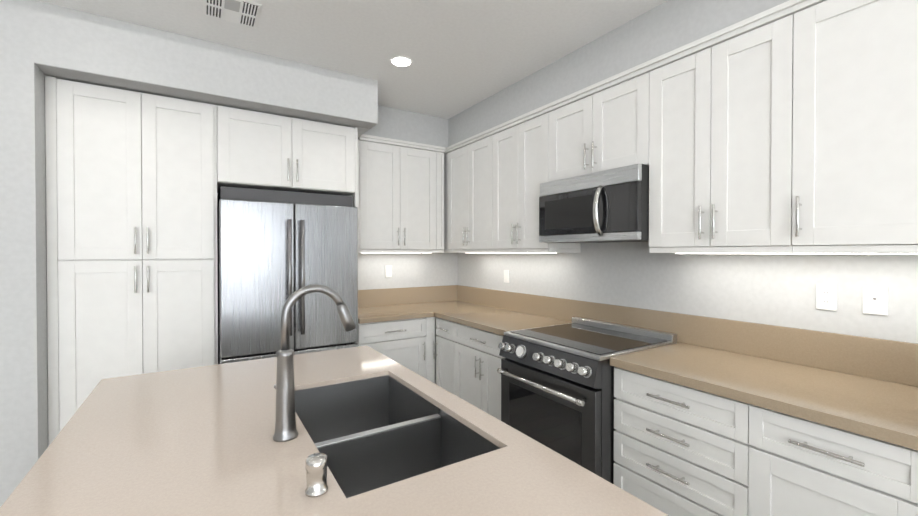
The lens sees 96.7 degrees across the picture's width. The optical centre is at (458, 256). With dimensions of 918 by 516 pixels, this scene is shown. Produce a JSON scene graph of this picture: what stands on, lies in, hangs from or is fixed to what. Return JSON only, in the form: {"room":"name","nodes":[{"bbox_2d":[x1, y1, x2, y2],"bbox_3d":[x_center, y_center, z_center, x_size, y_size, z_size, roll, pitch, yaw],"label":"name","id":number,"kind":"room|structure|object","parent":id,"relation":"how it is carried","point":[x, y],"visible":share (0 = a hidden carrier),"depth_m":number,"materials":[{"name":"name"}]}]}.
{"room":"kitchen","nodes":[
{"label":"kitchen","id":0,"kind":"room"},
{"bbox_2d":[0,0,377,506],"bbox_3d":[-1.684,0.037,2.910,2.025,2.739,0.779,0,1,-32],"label":"wall","id":1,"kind":"structure","parent":0,"point":[39,41],"depth_m":2.18,"materials":[{"name":"paint"}]},
{"bbox_2d":[217,193,457,383],"bbox_3d":[-2.540,0.036,2.903,5.900,2.740,0.120,0,1,-32],"label":"wall","id":2,"kind":"structure","parent":0,"point":[422,269],"depth_m":4.11,"materials":[{"name":"paint"}]},
{"bbox_2d":[217,105,357,343],"bbox_3d":[-1.347,0.199,3.195,0.946,2.410,0.654,0,1,-32],"label":"upper cabinet","id":3,"kind":"object","parent":2,"relation":"attached to","point":[260,150],"visible":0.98,"depth_m":2.92,"materials":[{"name":"paint"}]},
{"bbox_2d":[385,266,391,277],"bbox_3d":[-0.691,0.151,3.994,0.070,0.115,0.010,0,1,-32],"label":"electrical outlet","id":4,"kind":"object","parent":2,"relation":"attached to","point":[388,271],"visible":1,"depth_m":3.99,"materials":[{"name":"white plastic"}]},
{"bbox_2d":[358,134,444,252],"bbox_3d":[-0.621,-0.540,3.817,0.950,1.015,0.364,0,1,-32],"label":"upper cabinet","id":5,"kind":"object","parent":2,"relation":"attached to","point":[400,196],"visible":0.92,"depth_m":3.70,"materials":[{"name":"paint"}]},
{"bbox_2d":[36,0,667,118],"bbox_3d":[-1.134,-1.354,0.774,6.020,0.080,10.200,0,1,-32],"label":"ceiling","id":6,"kind":"structure","parent":0,"point":[463,55],"depth_m":2.44,"materials":[{"name":"paint"}]},
{"bbox_2d":[203,0,260,27],"bbox_3d":[-1.221,-1.321,2.191,0.260,0.011,0.260,0,1,-32],"label":"ceiling vent","id":7,"kind":"object","parent":6,"relation":"in","point":[244,12],"visible":1,"depth_m":2.19,"materials":[{"name":"white paint"}]},
{"bbox_2d":[389,56,412,66],"bbox_3d":[-0.395,-1.330,2.789,0.163,0.006,0.163,0,1,-38],"label":"recessed light","id":8,"kind":"object","parent":6,"relation":"in","point":[401,61],"visible":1,"depth_m":2.76,"materials":[{"name":"white paint"}]},
{"bbox_2d":[364,105,447,147],"bbox_3d":[-0.574,-1.196,3.883,0.900,0.292,0.299,0,1,-32],"label":"wall","id":9,"kind":"structure","parent":0,"point":[393,123],"depth_m":3.78,"materials":[{"name":"paint"}]},
{"bbox_2d":[448,0,788,146],"bbox_3d":[0.823,-1.186,2.808,0.299,0.292,3.609,0,1,-32],"label":"wall","id":10,"kind":"structure","parent":0,"point":[664,28],"depth_m":2.41,"materials":[{"name":"paint"}]},
{"bbox_2d":[458,242,917,342],"bbox_3d":[2.028,0.051,1.304,0.120,2.740,7.700,0,1,-32],"label":"wall","id":11,"kind":"structure","parent":0,"point":[776,289],"depth_m":2.17,"materials":[{"name":"paint"}]},
{"bbox_2d":[443,148,446,251],"bbox_3d":[-0.044,-0.546,4.158,0.326,0.963,0.402,0,1,-32],"label":"strip","id":12,"kind":"object","parent":11,"relation":"attached to","point":[445,153],"depth_m":4.03,"materials":[{"name":"paint"}]},
{"bbox_2d":[447,132,482,251],"bbox_3d":[0.238,-0.542,3.711,0.326,0.963,0.794,0,1,-32],"label":"upper cabinet","id":13,"kind":"object","parent":11,"relation":"attached to","point":[465,160],"depth_m":3.69,"materials":[{"name":"paint"}]},
{"bbox_2d":[504,270,508,282],"bbox_3d":[0.431,0.184,3.715,0.011,0.115,0.070,0,1,-32],"label":"electrical outlet","id":14,"kind":"object","parent":11,"relation":"attached to","point":[506,272],"depth_m":3.70,"materials":[{"name":"white plastic"}]},
{"bbox_2d":[483,108,580,251],"bbox_3d":[0.583,-0.537,3.165,0.326,0.963,0.784,0,1,-32],"label":"upper cabinet","id":15,"kind":"object","parent":11,"relation":"attached to","point":[515,152],"depth_m":3.09,"materials":[{"name":"paint"}]},
{"bbox_2d":[547,72,630,181],"bbox_3d":[0.952,-0.755,2.577,0.326,0.517,0.743,0,1,-32],"label":"upper cabinet","id":16,"kind":"object","parent":11,"relation":"attached to","point":[589,131],"depth_m":2.50,"materials":[{"name":"paint"}]},
{"bbox_2d":[539,163,648,242],"bbox_3d":[0.888,-0.290,2.541,0.478,0.400,0.739,0,1,-32],"label":"microwave","id":17,"kind":"object","parent":16,"relation":"attached to","point":[608,206],"visible":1,"depth_m":2.33,"materials":[{"name":"black glass"}]},
{"bbox_2d":[631,12,794,251],"bbox_3d":[1.317,-0.526,2.000,0.326,0.963,0.768,0,1,-32],"label":"upper cabinet","id":18,"kind":"object","parent":11,"relation":"attached to","point":[699,111],"depth_m":1.92,"materials":[{"name":"paint"}]},
{"bbox_2d":[816,284,836,310],"bbox_3d":[1.631,0.181,1.812,0.011,0.115,0.070,0,1,-32],"label":"electrical outlet","id":19,"kind":"object","parent":11,"relation":"attached to","point":[826,294],"depth_m":1.81,"materials":[{"name":"white plastic"}]},
{"bbox_2d":[763,0,917,247],"bbox_3d":[1.609,-0.522,1.538,0.326,0.963,0.610,0,1,-32],"label":"upper cabinet","id":20,"kind":"object","parent":11,"relation":"attached to","point":[790,126],"depth_m":1.52,"materials":[{"name":"paint"}]},
{"bbox_2d":[676,253,917,253],"bbox_3d":[1.452,-0.011,1.767,0.040,0.004,1.020,0,1,-32],"label":"under-cabinet light","id":21,"kind":"object","parent":20,"relation":"attached to","point":[796,253],"visible":1,"depth_m":1.73,"materials":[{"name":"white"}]},
{"bbox_2d":[862,286,887,315],"bbox_3d":[1.714,0.183,1.681,0.011,0.115,0.075,0,1,-32],"label":"electrical outlet","id":22,"kind":"object","parent":11,"relation":"attached to","point":[875,300],"depth_m":1.68,"materials":[{"name":"white plastic"}]},
{"bbox_3d":[-0.467,1.476,-0.257,6.020,0.080,7.700,0,1,-32],"label":"floor","id":23,"kind":"structure","parent":0,"visible":0},
{"bbox_2d":[45,76,217,445],"bbox_3d":[-2.094,0.203,2.724,0.816,2.410,0.654,0,1,-32],"label":"pantry cabinet","id":24,"kind":"object","parent":23,"relation":"on","point":[131,229],"visible":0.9,"depth_m":2.44,"materials":[{"name":"paint"}]},
{"bbox_2d":[217,186,357,363],"bbox_3d":[-1.319,0.468,3.135,0.912,1.872,0.738,0,1,-32],"label":"fridge","id":25,"kind":"object","parent":23,"relation":"on","point":[276,249],"visible":0.69,"depth_m":2.83,"materials":[{"name":"grey metal"}]},
{"bbox_2d":[0,346,668,515],"bbox_3d":[-0.214,0.969,0.749,1.125,0.915,2.900,0,1,-32],"label":"kitchen island","id":26,"kind":"object","parent":23,"relation":"on","point":[386,435],"visible":0.94,"depth_m":1.10,"materials":[{"name":"stone"}]},
{"bbox_2d":[273,284,355,441],"bbox_3d":[-0.446,0.294,1.236,0.234,0.424,0.176,0,1,-32],"label":"faucet","id":27,"kind":"object","parent":26,"relation":"on","point":[285,422],"visible":1,"depth_m":1.13,"materials":[{"name":"silver metal"}]},
{"bbox_2d":[305,453,327,496],"bbox_3d":[-0.309,0.471,0.886,0.048,0.076,0.048,0,1,-32],"label":"soap dispenser","id":28,"kind":"object","parent":26,"relation":"on","point":[316,464],"visible":1,"depth_m":0.87,"materials":[{"name":"silver metal"}]},
{"bbox_2d":[358,317,434,383],"bbox_3d":[-0.654,0.962,3.639,0.684,0.875,0.654,0,1,-32],"label":"base cabinet","id":29,"kind":"object","parent":23,"relation":"on","point":[408,343],"visible":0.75,"depth_m":3.44,"materials":[{"name":"paint"}]},
{"bbox_2d":[358,287,433,323],"bbox_3d":[-0.665,0.422,3.625,0.660,0.205,0.662,0,1,-32],"label":"countertop","id":30,"kind":"structure","parent":29,"relation":"on","point":[389,304],"depth_m":3.87,"materials":[{"name":"beige stone"}]},
{"bbox_2d":[434,318,504,420],"bbox_3d":[0.327,0.965,3.277,0.654,0.875,1.071,0,1,-32],"label":"base cabinet","id":31,"kind":"object","parent":23,"relation":"on","point":[468,361],"visible":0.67,"depth_m":3.13,"materials":[{"name":"paint"}]},
{"bbox_2d":[497,317,676,483],"bbox_3d":[0.731,0.928,2.454,0.760,0.965,0.745,0,1,-32],"label":"range","id":32,"kind":"object","parent":23,"relation":"on","point":[557,388],"visible":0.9,"depth_m":2.21,"materials":[{"name":"grey metal"}]},
{"bbox_2d":[614,367,917,515],"bbox_3d":[1.314,0.980,1.712,0.654,0.875,1.123,0,1,-32],"label":"base cabinet","id":33,"kind":"object","parent":23,"relation":"on","point":[680,450],"visible":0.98,"depth_m":1.55,"materials":[{"name":"paint"}]},
{"bbox_2d":[410,285,917,450],"bbox_3d":[0.665,0.430,2.743,0.650,0.205,3.572,0,1,-32],"label":"countertop","id":34,"kind":"structure","parent":33,"relation":"on","point":[865,386],"depth_m":1.82,"materials":[{"name":"beige stone"}]}
]}

